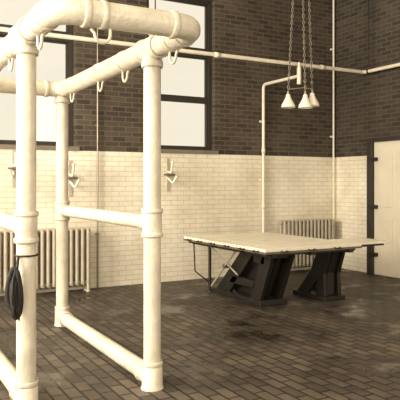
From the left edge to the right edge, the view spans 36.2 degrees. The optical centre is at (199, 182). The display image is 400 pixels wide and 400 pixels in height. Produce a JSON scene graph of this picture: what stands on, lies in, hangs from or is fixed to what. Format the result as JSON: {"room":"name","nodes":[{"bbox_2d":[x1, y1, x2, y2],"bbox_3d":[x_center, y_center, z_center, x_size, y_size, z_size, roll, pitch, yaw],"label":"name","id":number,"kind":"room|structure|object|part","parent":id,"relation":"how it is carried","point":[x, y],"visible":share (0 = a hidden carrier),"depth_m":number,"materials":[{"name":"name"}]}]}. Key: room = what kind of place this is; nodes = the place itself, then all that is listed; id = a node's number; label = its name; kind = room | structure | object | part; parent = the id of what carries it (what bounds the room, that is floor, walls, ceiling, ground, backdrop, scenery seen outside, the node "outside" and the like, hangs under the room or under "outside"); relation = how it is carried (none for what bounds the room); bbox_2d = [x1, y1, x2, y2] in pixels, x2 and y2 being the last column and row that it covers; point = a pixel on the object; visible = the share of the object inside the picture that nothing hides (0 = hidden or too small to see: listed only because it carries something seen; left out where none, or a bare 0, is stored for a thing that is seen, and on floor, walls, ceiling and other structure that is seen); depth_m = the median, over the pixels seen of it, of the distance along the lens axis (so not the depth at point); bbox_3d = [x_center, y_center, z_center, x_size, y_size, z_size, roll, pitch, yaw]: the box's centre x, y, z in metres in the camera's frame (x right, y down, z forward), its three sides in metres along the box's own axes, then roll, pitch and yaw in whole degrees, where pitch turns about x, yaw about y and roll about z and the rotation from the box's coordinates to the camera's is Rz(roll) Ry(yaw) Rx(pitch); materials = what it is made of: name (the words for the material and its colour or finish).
{"room":"slaughterhouse","nodes":[
{"label":"slaughterhouse","id":0,"kind":"room"},
{"bbox_2d":[0,0,332,295],"bbox_3d":[-2.256,-1.100,8.833,11.350,5.300,0.350,0,0,-29],"label":"wall","id":1,"kind":"structure","parent":0,"point":[221,193],"depth_m":10.08,"materials":[{"name":"white tile"}]},
{"bbox_2d":[8,150,15,186],"bbox_3d":[-2.550,-0.200,8.367,0.168,0.520,0.196,0,0,4],"label":"hook","id":2,"kind":"object","parent":1,"relation":"attached to","point":[13,168],"visible":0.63,"depth_m":8.43,"materials":[{"name":"white metal"}]},
{"bbox_2d":[0,24,79,150],"bbox_3d":[-2.391,-1.735,8.655,1.340,2.530,0.230,0,0,-29],"label":"window","id":3,"kind":"structure","parent":1,"relation":"in","point":[69,44],"depth_m":8.94,"materials":[{"name":"brown wood"}]},
{"bbox_2d":[68,160,79,195],"bbox_3d":[-1.818,-0.070,8.774,0.196,0.520,0.168,0,0,28],"label":"hook","id":4,"kind":"object","parent":1,"relation":"attached to","point":[71,165],"visible":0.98,"depth_m":8.80,"materials":[{"name":"white metal"}]},
{"bbox_2d":[95,29,98,287],"bbox_3d":[-1.516,-1.100,9.015,0.060,5.300,0.052,0,0,-29],"label":"riser pipe","id":5,"kind":"object","parent":1,"relation":"attached to","point":[97,125],"visible":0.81,"depth_m":8.99,"materials":[{"name":"metal"}]},
{"bbox_2d":[164,158,177,190],"bbox_3d":[-0.446,-0.130,9.538,0.196,0.520,0.168,0,0,28],"label":"hook","id":6,"kind":"object","parent":1,"relation":"attached to","point":[168,174],"visible":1,"depth_m":9.55,"materials":[{"name":"white metal"}]},
{"bbox_2d":[147,0,218,153],"bbox_3d":[-0.329,-1.735,9.802,1.320,2.530,0.230,0,0,-29],"label":"window","id":7,"kind":"structure","parent":1,"relation":"in","point":[207,99],"depth_m":10.06,"materials":[{"name":"brown wood"}]},
{"bbox_2d":[259,62,300,231],"bbox_3d":[1.315,-0.170,10.016,0.100,3.440,1.056,0,0,-29],"label":"gas pipe","id":8,"kind":"object","parent":1,"relation":"attached to","point":[298,76],"visible":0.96,"depth_m":10.41,"materials":[{"name":"white metal"}]},
{"bbox_2d":[330,0,334,238],"bbox_3d":[2.438,-1.100,11.206,0.080,5.300,0.068,0,0,-29],"label":"riser pipe","id":9,"kind":"object","parent":1,"relation":"attached to","point":[331,49],"visible":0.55,"depth_m":11.18,"materials":[{"name":"white metal"}]},
{"bbox_2d":[0,268,399,399],"bbox_3d":[0.660,1.625,3.595,11.350,0.150,12.340,0,0,-29],"label":"floor","id":10,"kind":"structure","parent":0,"point":[214,346],"depth_m":5.87,"materials":[{"name":"tile"}]},
{"bbox_2d":[0,227,90,292],"bbox_3d":[-2.456,1.087,8.327,1.985,0.925,0.178,0,0,-29],"label":"radiator","id":11,"kind":"object","parent":10,"relation":"on","point":[78,238],"visible":0.62,"depth_m":8.50,"materials":[{"name":"metal"}]},
{"bbox_2d":[0,0,200,399],"bbox_3d":[-1.173,0.220,5.109,1.130,2.660,3.230,0,0,-29],"label":"frame","id":12,"kind":"object","parent":10,"relation":"on","point":[170,31],"visible":1,"depth_m":4.54,"materials":[{"name":"metal"}]},
{"bbox_2d":[5,253,38,320],"bbox_3d":[-1.210,0.697,4.110,0.164,0.427,0.278,0,0,29],"label":"halter","id":13,"kind":"object","parent":12,"relation":"attached to","point":[14,281],"visible":0.91,"depth_m":4.01},
{"bbox_2d":[184,232,390,306],"bbox_3d":[1.147,1.155,8.318,2.106,0.790,2.072,0,0,-29],"label":"table","id":14,"kind":"object","parent":10,"relation":"on","point":[259,274],"visible":1,"depth_m":8.03,"materials":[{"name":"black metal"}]},
{"bbox_3d":[1.125,0.826,8.306,2.056,0.088,2.072,0,0,-29],"label":"under frame","id":15,"kind":"part","parent":14,"relation":"part of","materials":[{"name":"black metal"}]},
{"bbox_2d":[279,218,333,267],"bbox_3d":[1.844,1.087,10.720,1.247,0.925,0.178,0,0,-29],"label":"radiator","id":16,"kind":"object","parent":10,"relation":"on","point":[315,228],"visible":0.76,"depth_m":10.66,"materials":[{"name":"metal"}]},
{"bbox_2d":[335,0,399,272],"bbox_3d":[5.466,-1.100,6.270,0.350,5.300,11.640,0,0,-29],"label":"wall","id":17,"kind":"structure","parent":0,"point":[367,106],"depth_m":10.71,"materials":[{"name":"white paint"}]},
{"bbox_2d":[367,136,399,278],"bbox_3d":[3.151,0.400,9.908,0.112,2.300,1.150,0,0,-29],"label":"door","id":18,"kind":"structure","parent":17,"relation":"in","point":[383,154],"depth_m":10.13,"materials":[{"name":"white wood"}]},
{"bbox_3d":[0.660,-3.825,3.595,11.350,0.150,12.340,0,0,-29],"label":"ceiling","id":19,"kind":"structure","parent":0,"visible":0},
{"bbox_2d":[0,0,399,73],"bbox_3d":[0.827,-2.801,3.201,10.559,1.898,10.789,0,0,-29],"label":"pipe","id":20,"kind":"object","parent":19,"relation":"hanging from","point":[2,29],"visible":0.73,"depth_m":9.17,"materials":[{"name":"white metal"}]},
{"bbox_2d":[281,0,318,108],"bbox_3d":[1.557,-2.450,9.428,0.599,2.600,0.334,0,0,-1],"label":"cluster","id":21,"kind":"object","parent":19,"relation":"hanging from","point":[306,103],"visible":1,"depth_m":9.43,"materials":[{"name":"metal"}]}
]}

